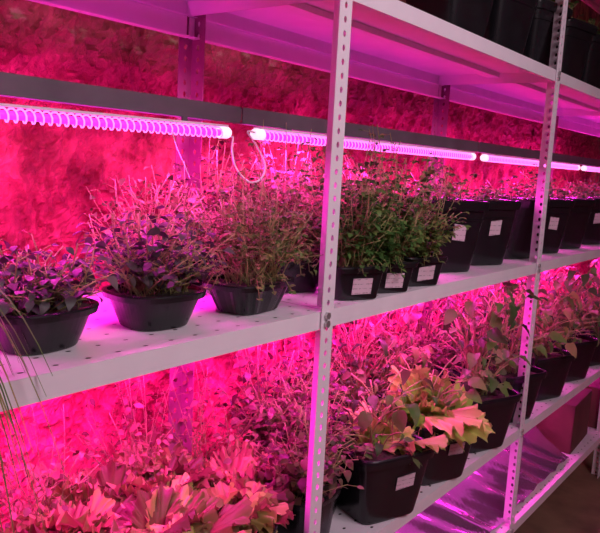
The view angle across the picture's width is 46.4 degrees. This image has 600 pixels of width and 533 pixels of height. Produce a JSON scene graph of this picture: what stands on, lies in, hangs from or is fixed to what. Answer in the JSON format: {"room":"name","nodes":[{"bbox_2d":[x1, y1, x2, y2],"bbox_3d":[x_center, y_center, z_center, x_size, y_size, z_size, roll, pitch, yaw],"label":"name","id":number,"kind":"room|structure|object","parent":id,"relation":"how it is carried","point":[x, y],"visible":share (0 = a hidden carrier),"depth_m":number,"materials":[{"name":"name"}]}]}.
{"room":"indoor plant nursery","nodes":[
{"label":"indoor plant nursery","id":0,"kind":"room"},
{"bbox_2d":[399,0,599,33],"bbox_3d":[0.282,-0.349,2.851,0.050,2.750,8.100,9,10,37],"label":"wall","id":1,"kind":"structure","parent":0,"point":[581,8],"depth_m":4.65,"materials":[{"name":"black"}]},
{"bbox_2d":[0,0,305,529],"bbox_3d":[-0.688,0.118,1.556,0.058,1.990,2.200,9,10,37],"label":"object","id":2,"kind":"structure","parent":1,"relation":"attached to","point":[46,171],"depth_m":1.74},
{"bbox_2d":[281,64,538,399],"bbox_3d":[0.666,-0.061,3.313,0.057,1.990,2.350,9,10,37],"label":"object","id":3,"kind":"structure","parent":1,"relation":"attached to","point":[367,103],"depth_m":2.94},
{"bbox_2d":[519,122,599,318],"bbox_3d":[2.022,-0.240,5.068,0.062,1.990,2.300,9,10,37],"label":"sheeting","id":4,"kind":"object","parent":1,"relation":"attached to","point":[568,142],"visible":0.11,"depth_m":4.77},
{"bbox_2d":[514,447,599,532],"bbox_3d":[1.454,1.237,2.109,3.100,0.050,8.100,9,10,37],"label":"floor","id":5,"kind":"structure","parent":0,"point":[573,506],"depth_m":3.07,"materials":[{"name":"brown concrete"}]},
{"bbox_2d":[0,0,599,532],"bbox_3d":[0.623,-0.078,2.413,0.425,2.375,4.840,9,10,37],"label":"shelving rack","id":6,"kind":"object","parent":5,"relation":"on","point":[396,44],"visible":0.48,"depth_m":1.57,"materials":[{"name":"white metal"}]},
{"bbox_2d":[0,526,15,532],"bbox_3d":[-0.521,0.548,1.145,0.275,0.211,0.295,-3,10,-35],"label":"lettuce","id":7,"kind":"object","parent":6,"relation":"on","point":[7,528],"visible":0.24,"depth_m":1.19,"materials":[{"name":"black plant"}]},
{"bbox_2d":[0,289,73,532],"bbox_3d":[-0.412,0.216,0.828,0.256,0.427,0.252,9,10,37],"label":"potted grass","id":8,"kind":"object","parent":6,"relation":"on","point":[1,291],"depth_m":0.81,"materials":[{"name":"green plant"}]},
{"bbox_2d":[0,403,101,532],"bbox_3d":[-0.511,0.425,1.320,0.255,0.405,0.272,6,9,18],"label":"potted herb","id":9,"kind":"object","parent":6,"relation":"on","point":[40,484],"visible":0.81,"depth_m":1.30,"materials":[{"name":"green plant"}]},
{"bbox_2d":[0,229,118,354],"bbox_3d":[-0.366,0.032,0.983,0.221,0.161,0.246,8,10,31],"label":"potted herb","id":10,"kind":"object","parent":6,"relation":"on","point":[57,313],"visible":0.98,"depth_m":0.95,"materials":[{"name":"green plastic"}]},
{"bbox_2d":[0,297,98,354],"bbox_3d":[-0.372,0.082,0.990,0.140,0.060,0.164,8,10,31],"label":"plant pot","id":11,"kind":"object","parent":10,"relation":"on","point":[54,327],"depth_m":0.94,"materials":[{"name":"black plastic"}]},
{"bbox_2d":[3,473,148,532],"bbox_3d":[-0.425,0.522,1.320,0.293,0.222,0.274,4,8,7],"label":"lettuce","id":12,"kind":"object","parent":6,"relation":"on","point":[98,512],"visible":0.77,"depth_m":1.30,"materials":[{"name":"green plant"}]},
{"bbox_2d":[68,520,119,532],"bbox_3d":[-0.342,0.555,1.138,0.316,0.217,0.286,5,8,12],"label":"lettuce","id":13,"kind":"object","parent":6,"relation":"on","point":[114,525],"visible":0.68,"depth_m":1.25,"materials":[{"name":"green plant"}]},
{"bbox_2d":[30,460,166,519],"bbox_3d":[-0.411,0.506,1.448,0.279,0.218,0.342,0,9,-21],"label":"lettuce","id":14,"kind":"object","parent":6,"relation":"on","point":[109,473],"visible":0.27,"depth_m":1.44,"materials":[{"name":"green plant"}]},
{"bbox_2d":[0,103,231,138],"bbox_3d":[-0.487,-0.224,0.974,0.024,0.048,1.124,9,10,37],"label":"light","id":15,"kind":"object","parent":6,"relation":"attached to","point":[220,130],"visible":1,"depth_m":1.18,"materials":[{"name":"white paint"}]},
{"bbox_2d":[171,130,189,178],"bbox_3d":[-0.219,-0.206,1.294,0.043,0.088,0.006,-3,10,-38],"label":"hanging cable","id":16,"kind":"object","parent":15,"relation":"hanging from","point":[171,130],"visible":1,"depth_m":1.29,"materials":[{"name":"white plastic"}]},
{"bbox_2d":[231,130,265,183],"bbox_3d":[-0.103,-0.219,1.381,0.069,0.104,0.195,2,8,-7],"label":"power cable","id":17,"kind":"object","parent":15,"relation":"attached to","point":[248,131],"visible":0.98,"depth_m":1.33,"materials":[{"name":"white plastic"}]},
{"bbox_2d":[68,367,185,479],"bbox_3d":[-0.372,0.399,1.539,0.256,0.410,0.274,10,11,39],"label":"potted herb","id":18,"kind":"object","parent":6,"relation":"on","point":[127,409],"visible":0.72,"depth_m":1.51,"materials":[{"name":"green plant"}]},
{"bbox_2d":[84,165,212,281],"bbox_3d":[-0.298,-0.073,1.396,0.256,0.258,0.246,0,9,-17],"label":"potted herb","id":19,"kind":"object","parent":6,"relation":"on","point":[176,204],"visible":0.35,"depth_m":1.38,"materials":[{"name":"green plant"}]},
{"bbox_2d":[87,423,228,488],"bbox_3d":[-0.307,0.500,1.569,0.275,0.208,0.340,-5,12,-45],"label":"lettuce","id":20,"kind":"object","parent":6,"relation":"on","point":[164,458],"visible":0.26,"depth_m":1.58,"materials":[{"name":"green plant"}]},
{"bbox_2d":[72,205,247,330],"bbox_3d":[-0.239,0.001,1.137,0.247,0.193,0.296,11,11,42],"label":"potted herb","id":21,"kind":"object","parent":6,"relation":"on","point":[153,293],"visible":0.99,"depth_m":1.11,"materials":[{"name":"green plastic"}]},
{"bbox_2d":[101,281,205,330],"bbox_3d":[-0.240,0.065,1.155,0.140,0.060,0.162,11,11,42],"label":"plant pot","id":22,"kind":"object","parent":21,"relation":"on","point":[141,307],"depth_m":1.11,"materials":[{"name":"black plastic"}]},
{"bbox_2d":[97,452,230,503],"bbox_3d":[-0.282,0.518,1.466,0.281,0.204,0.259,2,8,-7],"label":"lettuce","id":23,"kind":"object","parent":6,"relation":"on","point":[209,473],"visible":0.19,"depth_m":1.46,"materials":[{"name":"green plant"}]},
{"bbox_2d":[103,481,252,532],"bbox_3d":[-0.234,0.532,1.299,0.301,0.228,0.283,0,9,-21],"label":"lettuce","id":24,"kind":"object","parent":6,"relation":"on","point":[184,509],"visible":1,"depth_m":1.30,"materials":[{"name":"green plant"}]},
{"bbox_2d":[140,361,267,463],"bbox_3d":[-0.234,0.400,1.665,0.291,0.387,0.283,0,9,-18],"label":"potted herb","id":25,"kind":"object","parent":6,"relation":"on","point":[239,431],"visible":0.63,"depth_m":1.64,"materials":[{"name":"green plant"}]},
{"bbox_2d":[154,138,272,288],"bbox_3d":[-0.176,-0.122,1.529,0.273,0.330,0.259,-1,9,-25],"label":"potted herb","id":26,"kind":"object","parent":6,"relation":"on","point":[212,159],"visible":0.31,"depth_m":1.48,"materials":[{"name":"green plant"}]},
{"bbox_2d":[186,251,245,288],"bbox_3d":[-0.202,0.005,1.550,0.142,0.070,0.142,7,9,28],"label":"plant pot","id":27,"kind":"object","parent":26,"relation":"on","point":[200,283],"depth_m":1.50,"materials":[{"name":"black plastic"}]},
{"bbox_2d":[192,439,292,485],"bbox_3d":[-0.117,0.513,1.573,0.303,0.202,0.310,1,8,-14],"label":"lettuce","id":28,"kind":"object","parent":6,"relation":"on","point":[246,457],"visible":0.25,"depth_m":1.61,"materials":[{"name":"green plant"}]},
{"bbox_2d":[168,170,323,314],"bbox_3d":[-0.093,-0.050,1.313,0.260,0.259,0.277,6,9,17],"label":"potted herb","id":29,"kind":"object","parent":6,"relation":"on","point":[241,291],"visible":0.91,"depth_m":1.28,"materials":[{"name":"green plant"}]},
{"bbox_2d":[202,271,293,314],"bbox_3d":[-0.096,0.051,1.315,0.128,0.058,0.187,8,10,31],"label":"plant pot","id":30,"kind":"object","parent":29,"relation":"on","point":[232,293],"depth_m":1.26,"materials":[{"name":"black plastic"}]},
{"bbox_2d":[206,463,294,532],"bbox_3d":[-0.129,0.531,1.436,0.236,0.203,0.306,2,8,-7],"label":"lettuce","id":31,"kind":"object","parent":6,"relation":"on","point":[272,506],"visible":0.48,"depth_m":1.42,"materials":[{"name":"green plant"}]},
{"bbox_2d":[257,524,277,532],"bbox_3d":[-0.125,0.567,1.446,0.151,0.130,0.162,2,8,-7],"label":"plant pot","id":32,"kind":"object","parent":31,"relation":"on","point":[268,529],"depth_m":1.36,"materials":[{"name":"black plastic"}]},
{"bbox_2d":[205,154,319,271],"bbox_3d":[-0.084,-0.117,1.679,0.250,0.288,0.269,8,10,31],"label":"potted herb","id":33,"kind":"object","parent":6,"relation":"on","point":[271,168],"visible":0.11,"depth_m":1.63,"materials":[{"name":"green plant"}]},
{"bbox_2d":[214,341,312,453],"bbox_3d":[-0.079,0.370,1.757,0.244,0.436,0.290,8,9,29],"label":"potted herb","id":34,"kind":"object","parent":6,"relation":"on","point":[258,426],"visible":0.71,"depth_m":1.71,"materials":[{"name":"green plant"}]},
{"bbox_2d":[230,119,340,292],"bbox_3d":[-0.034,-0.138,1.565,0.259,0.367,0.266,3,8,0],"label":"potted herb","id":35,"kind":"object","parent":6,"relation":"on","point":[304,276],"visible":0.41,"depth_m":1.52,"materials":[{"name":"green plant"}]},
{"bbox_2d":[254,254,318,292],"bbox_3d":[-0.024,0.014,1.553,0.137,0.072,0.132,-1,9,-28],"label":"plant pot","id":36,"kind":"object","parent":35,"relation":"on","point":[307,283],"depth_m":1.51,"materials":[{"name":"black plastic"}]},
{"bbox_2d":[250,127,326,145],"bbox_3d":[-0.029,-0.291,1.566,0.024,0.030,0.272,9,10,37],"label":"light","id":37,"kind":"object","parent":6,"relation":"attached to","point":[262,133],"depth_m":1.56,"materials":[{"name":"white paint"}]},
{"bbox_2d":[262,332,353,438],"bbox_3d":[0.016,0.352,1.929,0.248,0.432,0.251,6,9,18],"label":"potted herb","id":38,"kind":"object","parent":6,"relation":"on","point":[303,367],"visible":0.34,"depth_m":1.89,"materials":[{"name":"green plant"}]},
{"bbox_2d":[277,482,341,532],"bbox_3d":[0.001,0.555,1.577,0.152,0.130,0.152,9,10,37],"label":"plant pot","id":39,"kind":"object","parent":6,"relation":"on","point":[296,525],"depth_m":1.53,"materials":[{"name":"black plastic"}]},
{"bbox_2d":[264,155,357,252],"bbox_3d":[0.041,-0.130,1.835,0.259,0.284,0.289,-4,11,-41],"label":"potted herb","id":40,"kind":"object","parent":6,"relation":"on","point":[318,199],"visible":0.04,"depth_m":1.78,"materials":[{"name":"green plant"}]},
{"bbox_2d":[249,403,375,532],"bbox_3d":[0.024,0.460,1.571,0.278,0.322,0.263,2,8,-8],"label":"potted herb","id":41,"kind":"object","parent":6,"relation":"on","point":[290,463],"visible":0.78,"depth_m":1.51,"materials":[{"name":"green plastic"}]},
{"bbox_2d":[264,377,366,513],"bbox_3d":[0.036,0.434,1.705,0.266,0.336,0.295,5,8,14],"label":"potted herb","id":42,"kind":"object","parent":6,"relation":"on","point":[343,417],"visible":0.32,"depth_m":1.68,"materials":[{"name":"green plant"}]},
{"bbox_2d":[324,465,344,513],"bbox_3d":[0.032,0.537,1.715,0.152,0.130,0.152,5,8,14],"label":"plant pot","id":43,"kind":"object","parent":6,"relation":"on","point":[338,477],"depth_m":1.68,"materials":[{"name":"black plastic"}]},
{"bbox_2d":[284,134,405,299],"bbox_3d":[0.097,-0.111,1.528,0.265,0.339,0.286,5,8,10],"label":"potted plant","id":44,"kind":"object","parent":6,"relation":"on","point":[356,279],"visible":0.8,"depth_m":1.46,"materials":[{"name":"green plant"}]},
{"bbox_2d":[313,259,387,299],"bbox_3d":[0.103,0.027,1.507,0.137,0.072,0.132,-1,9,-29],"label":"plant pot","id":45,"kind":"object","parent":44,"relation":"on","point":[356,279],"depth_m":1.45,"materials":[{"name":"plastic"}]},
{"bbox_2d":[311,164,381,247],"bbox_3d":[0.143,-0.146,1.965,0.273,0.289,0.246,11,11,43],"label":"potted herb","id":46,"kind":"object","parent":6,"relation":"on","point":[348,177],"visible":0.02,"depth_m":1.96,"materials":[{"name":"green plant"}]},
{"bbox_2d":[304,310,398,424],"bbox_3d":[0.152,0.308,2.097,0.282,0.485,0.258,4,8,4],"label":"potted plant","id":47,"kind":"object","parent":6,"relation":"on","point":[358,361],"visible":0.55,"depth_m":2.07,"materials":[{"name":"green plant"}]},
{"bbox_2d":[317,124,438,292],"bbox_3d":[0.173,-0.141,1.614,0.275,0.382,0.285,5,8,12],"label":"potted plant","id":48,"kind":"object","parent":6,"relation":"on","point":[397,277],"visible":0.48,"depth_m":1.58,"materials":[{"name":"green plant"}]},
{"bbox_2d":[360,255,418,292],"bbox_3d":[0.186,0.016,1.613,0.137,0.072,0.132,-1,9,-29],"label":"plant pot","id":49,"kind":"object","parent":48,"relation":"on","point":[397,278],"depth_m":1.57,"materials":[{"name":"plastic"}]},
{"bbox_2d":[328,422,434,524],"bbox_3d":[0.185,0.517,1.754,0.232,0.175,0.222,-2,10,-32],"label":"plant pot","id":50,"kind":"object","parent":6,"relation":"on","point":[391,476],"depth_m":1.67,"materials":[{"name":"plastic"}]},
{"bbox_2d":[328,367,447,524],"bbox_3d":[0.201,0.438,1.737,0.284,0.336,0.298,-2,10,-32],"label":"potted plant","id":51,"kind":"object","parent":6,"relation":"on","point":[391,474],"visible":0.92,"depth_m":1.68,"materials":[{"name":"black plastic"}]},
{"bbox_2d":[343,303,442,398],"bbox_3d":[0.296,0.288,2.275,0.330,0.491,0.302,5,8,13],"label":"potted plant","id":52,"kind":"object","parent":6,"relation":"on","point":[425,355],"visible":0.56,"depth_m":2.24,"materials":[{"name":"green plant"}]},
{"bbox_2d":[344,137,475,159],"bbox_3d":[0.340,-0.340,2.044,0.024,0.031,0.789,9,10,37],"label":"light","id":53,"kind":"object","parent":6,"relation":"attached to","point":[448,153],"depth_m":2.00,"materials":[{"name":"white paint"}]},
{"bbox_2d":[358,133,470,285],"bbox_3d":[0.264,-0.145,1.731,0.279,0.367,0.290,0,9,-23],"label":"seedling","id":54,"kind":"object","parent":6,"relation":"on","point":[427,272],"visible":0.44,"depth_m":1.69,"materials":[{"name":"green plant"}]},
{"bbox_2d":[401,250,447,285],"bbox_3d":[0.277,0.004,1.732,0.137,0.072,0.132,-1,9,-29],"label":"plant pot","id":55,"kind":"object","parent":54,"relation":"on","point":[427,272],"depth_m":1.68,"materials":[{"name":"plastic"}]},
{"bbox_2d":[377,296,464,378],"bbox_3d":[0.407,0.295,2.439,0.280,0.441,0.344,2,8,-7],"label":"potted plant","id":56,"kind":"object","parent":6,"relation":"on","point":[416,315],"visible":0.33,"depth_m":2.40,"materials":[{"name":"green plant"}]},
{"bbox_2d":[351,355,494,485],"bbox_3d":[0.308,0.418,1.971,0.372,0.322,0.424,0,9,-20],"label":"potted plant","id":57,"kind":"object","parent":6,"relation":"on","point":[451,413],"visible":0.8,"depth_m":1.90,"materials":[{"name":"green plant"}]},
{"bbox_2d":[379,404,470,485],"bbox_3d":[0.358,0.494,1.979,0.232,0.175,0.222,-2,10,-32],"label":"plant pot","id":58,"kind":"object","parent":6,"relation":"on","point":[449,464],"depth_m":1.89,"materials":[{"name":"plastic"}]},
{"bbox_2d":[398,156,489,272],"bbox_3d":[0.392,-0.156,1.998,0.229,0.325,0.216,-1,9,-29],"label":"seedling","id":59,"kind":"object","parent":6,"relation":"on","point":[460,251],"visible":0.52,"depth_m":1.94,"materials":[{"name":"black plastic"}]},
{"bbox_2d":[398,196,489,272],"bbox_3d":[0.397,-0.093,2.003,0.217,0.200,0.201,-1,9,-29],"label":"plant pot","id":60,"kind":"object","parent":59,"relation":"on","point":[460,251],"depth_m":1.94,"materials":[{"name":"plastic"}]},
{"bbox_2d":[431,180,464,196],"bbox_3d":[0.535,-0.176,2.482,0.269,0.242,0.220,8,10,32],"label":"potted herb","id":61,"kind":"object","parent":6,"relation":"on","point":[436,180],"visible":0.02,"depth_m":2.45,"materials":[{"name":"green plant"}]},
{"bbox_2d":[406,0,493,37],"bbox_3d":[0.395,-0.741,1.846,0.234,0.297,0.211,-4,11,-41],"label":"plant pot","id":62,"kind":"object","parent":6,"relation":"on","point":[472,16],"visible":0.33,"depth_m":1.79,"materials":[{"name":"black plastic"}]},
{"bbox_2d":[420,293,486,377],"bbox_3d":[0.547,0.280,2.612,0.288,0.437,0.314,4,8,6],"label":"potted plant","id":63,"kind":"object","parent":6,"relation":"on","point":[452,352],"visible":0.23,"depth_m":2.57,"materials":[{"name":"green plant"}]},
{"bbox_2d":[434,281,506,356],"bbox_3d":[0.668,0.251,2.757,0.300,0.467,0.264,3,8,0],"label":"potted plant","id":64,"kind":"object","parent":6,"relation":"on","point":[475,291],"visible":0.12,"depth_m":2.72,"materials":[{"name":"green plant"}]},
{"bbox_2d":[441,185,521,264],"bbox_3d":[0.553,-0.134,2.193,0.217,0.244,0.212,-2,9,-30],"label":"seedling","id":65,"kind":"object","parent":6,"relation":"on","point":[496,227],"visible":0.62,"depth_m":2.13,"materials":[{"name":"black plastic"}]},
{"bbox_2d":[395,426,568,532],"bbox_3d":[0.567,0.745,2.521,0.351,0.261,1.550,9,10,37],"label":"sheet","id":66,"kind":"object","parent":6,"relation":"on","point":[476,504],"visible":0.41,"depth_m":2.52,"materials":[{"name":"silver metal"}]},
{"bbox_2d":[427,282,542,452],"bbox_3d":[0.565,0.305,2.192,0.309,0.508,0.344,2,8,-6],"label":"potted plant","id":67,"kind":"object","parent":6,"relation":"on","point":[499,401],"visible":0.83,"depth_m":2.15,"materials":[{"name":"green plant"}]},
{"bbox_2d":[449,377,520,452],"bbox_3d":[0.541,0.469,2.216,0.232,0.175,0.222,-2,10,-32],"label":"plant pot","id":68,"kind":"object","parent":6,"relation":"on","point":[498,406],"depth_m":2.15,"materials":[{"name":"black plastic"}]},
{"bbox_2d":[460,280,525,354],"bbox_3d":[0.801,0.251,2.941,0.299,0.429,0.291,2,8,-5],"label":"potted plant","id":69,"kind":"object","parent":6,"relation":"on","point":[522,280],"visible":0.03,"depth_m":2.94,"materials":[{"name":"green plant"}]},
{"bbox_2d":[463,358,546,422],"bbox_3d":[0.716,0.440,2.483,0.232,0.175,0.222,-2,10,-32],"label":"plant pot","id":70,"kind":"object","parent":6,"relation":"on","point":[536,376],"depth_m":2.43,"materials":[{"name":"black plastic"}]},
{"bbox_2d":[480,153,538,166],"bbox_3d":[0.782,-0.398,2.617,0.024,0.029,0.584,9,10,37],"label":"light","id":71,"kind":"object","parent":6,"relation":"attached to","point":[510,160],"depth_m":2.60,"materials":[{"name":"white paint"}]},
{"bbox_2d":[470,175,550,258],"bbox_3d":[0.717,-0.174,2.406,0.217,0.279,0.206,-2,10,-32],"label":"seedling","id":72,"kind":"object","parent":6,"relation":"on","point":[519,244],"visible":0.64,"depth_m":2.35,"materials":[{"name":"black plastic"}]},
{"bbox_2d":[484,0,538,54],"bbox_3d":[0.574,-0.768,2.076,0.227,0.303,0.211,-4,11,-41],"label":"plant pot","id":73,"kind":"object","parent":6,"relation":"on","point":[509,22],"visible":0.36,"depth_m":2.00,"materials":[{"name":"black plastic"}]},
{"bbox_2d":[462,280,566,422],"bbox_3d":[0.723,0.282,2.468,0.335,0.492,0.349,-2,10,-32],"label":"potted plant","id":74,"kind":"object","parent":6,"relation":"on","point":[537,374],"visible":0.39,"depth_m":2.43,"materials":[{"name":"green plant"}]},
{"bbox_2d":[497,272,546,342],"bbox_3d":[0.966,0.215,3.135,0.294,0.462,0.312,0,9,-18],"label":"potted plant","id":75,"kind":"object","parent":6,"relation":"on","point":[517,279],"visible":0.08,"depth_m":3.10,"materials":[{"name":"green plant"}]},
{"bbox_2d":[504,344,574,400],"bbox_3d":[0.923,0.413,2.751,0.232,0.175,0.222,-2,10,-32],"label":"plant pot","id":76,"kind":"object","parent":6,"relation":"on","point":[557,363],"depth_m":2.68,"materials":[{"name":"black plastic"}]},
{"bbox_2d":[498,282,583,400],"bbox_3d":[0.926,0.288,2.735,0.325,0.427,0.298,7,9,28],"label":"potted plant","id":77,"kind":"object","parent":6,"relation":"on","point":[557,363],"visible":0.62,"depth_m":2.68,"materials":[{"name":"green plant"}]},
{"bbox_2d":[507,164,574,252],"bbox_3d":[0.899,-0.220,2.627,0.252,0.327,0.224,-2,9,-30],"label":"seedling","id":78,"kind":"object","parent":6,"relation":"on","point":[557,215],"visible":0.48,"depth_m":2.57,"materials":[{"name":"black plastic"}]},
{"bbox_2d":[508,196,574,252],"bbox_3d":[0.884,-0.158,2.635,0.217,0.200,0.201,-2,9,-30],"label":"plant pot","id":79,"kind":"object","parent":78,"relation":"on","point":[557,215],"depth_m":2.57,"materials":[{"name":"plastic"}]},
{"bbox_2d":[508,266,577,326],"bbox_3d":[1.130,0.198,3.387,0.302,0.441,0.278,3,8,-3],"label":"potted plant","id":80,"kind":"object","parent":6,"relation":"on","point":[547,273],"visible":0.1,"depth_m":3.31,"materials":[{"name":"green plant"}]},
{"bbox_2d":[523,0,572,65],"bbox_3d":[0.748,-0.790,2.309,0.227,0.300,0.225,-4,11,-41],"label":"plant pot","id":81,"kind":"object","parent":6,"relation":"on","point":[538,44],"visible":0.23,"depth_m":2.21,"materials":[{"name":"black plastic"}]},
{"bbox_2d":[529,183,595,248],"bbox_3d":[1.055,-0.213,2.869,0.217,0.262,0.232,-3,10,-34],"label":"seedling","id":82,"kind":"object","parent":6,"relation":"on","point":[577,221],"visible":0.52,"depth_m":2.80,"materials":[{"name":"black plastic"}]},
{"bbox_2d":[536,388,591,453],"bbox_3d":[1.170,0.689,3.299,0.301,0.223,0.320,9,10,34],"label":"cardboard box","id":83,"kind":"object","parent":6,"relation":"on","point":[566,427],"visible":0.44,"depth_m":3.13,"materials":[{"name":"brown cardboard"}]},
{"bbox_2d":[551,161,580,169],"bbox_3d":[1.183,-0.451,3.138,0.024,0.028,0.421,9,10,37],"label":"light","id":84,"kind":"object","parent":6,"relation":"attached to","point":[560,165],"depth_m":3.13,"materials":[{"name":"white paint"}]},
{"bbox_2d":[536,265,599,381],"bbox_3d":[1.140,0.228,2.998,0.332,0.494,0.342,-2,10,-32],"label":"potted plant","id":85,"kind":"object","parent":6,"relation":"on","point":[585,345],"visible":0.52,"depth_m":2.94,"materials":[{"name":"green plant"}]},
{"bbox_2d":[544,330,599,381],"bbox_3d":[1.130,0.386,3.020,0.232,0.175,0.222,-2,10,-32],"label":"plant pot","id":86,"kind":"object","parent":85,"relation":"on","point":[585,345],"depth_m":2.95,"materials":[{"name":"black plastic"}]},
{"bbox_2d":[555,1,597,79],"bbox_3d":[0.931,-0.812,2.546,0.233,0.296,0.219,-4,11,-41],"label":"seedling","id":87,"kind":"object","parent":6,"relation":"on","point":[579,34],"visible":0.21,"depth_m":2.47,"materials":[{"name":"black plastic"}]},
{"bbox_2d":[553,266,599,365],"bbox_3d":[1.345,0.224,3.284,0.375,0.443,0.314,-2,10,-32],"label":"potted plant","id":88,"kind":"object","parent":6,"relation":"on","point":[595,360],"visible":0.32,"depth_m":3.21,"materials":[{"name":"green plant"}]},
{"bbox_2d":[571,321,599,365],"bbox_3d":[1.337,0.358,3.288,0.232,0.175,0.222,-2,10,-32],"label":"plant pot","id":89,"kind":"object","parent":88,"relation":"on","point":[595,360],"depth_m":3.21,"materials":[{"name":"black plastic"}]},
{"bbox_2d":[559,180,599,244],"bbox_3d":[1.247,-0.243,3.086,0.221,0.279,0.218,-2,9,-30],"label":"seedling","id":90,"kind":"object","parent":6,"relation":"on","point":[592,233],"visible":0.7,"depth_m":3.03,"materials":[{"name":"black plastic"}]},
{"bbox_2d":[576,171,599,197],"bbox_3d":[1.436,-0.291,3.324,0.226,0.326,0.220,-3,10,-35],"label":"seedling","id":91,"kind":"object","parent":6,"relation":"on","point":[591,185],"visible":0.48,"depth_m":3.30,"materials":[{"name":"green plant"}]},
{"bbox_2d":[580,18,599,88],"bbox_3d":[1.112,-0.837,2.776,0.236,0.299,0.218,-4,11,-41],"label":"seedling","id":92,"kind":"object","parent":6,"relation":"on","point":[591,73],"visible":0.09,"depth_m":2.69,"materials":[{"name":"black plastic"}]},
{"bbox_2d":[581,165,599,171],"bbox_3d":[1.705,-0.522,3.814,0.024,0.031,1.124,9,10,37],"label":"light","id":93,"kind":"object","parent":6,"relation":"attached to","point":[584,167],"visible":0.97,"depth_m":3.45,"materials":[{"name":"white paint"}]},
{"bbox_2d":[583,259,599,311],"bbox_3d":[1.576,0.180,3.552,0.297,0.477,0.347,-2,10,-32],"label":"potted plant","id":94,"kind":"object","parent":6,"relation":"on","point":[595,260],"visible":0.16,"depth_m":3.57,"materials":[{"name":"green plant"}]},
{"bbox_2d":[586,377,599,428],"bbox_3d":[1.431,0.664,3.640,0.301,0.203,0.320,9,10,34],"label":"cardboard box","id":95,"kind":"object","parent":6,"relation":"on","point":[595,386],"visible":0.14,"depth_m":3.44,"materials":[{"name":"brown cardboard"}]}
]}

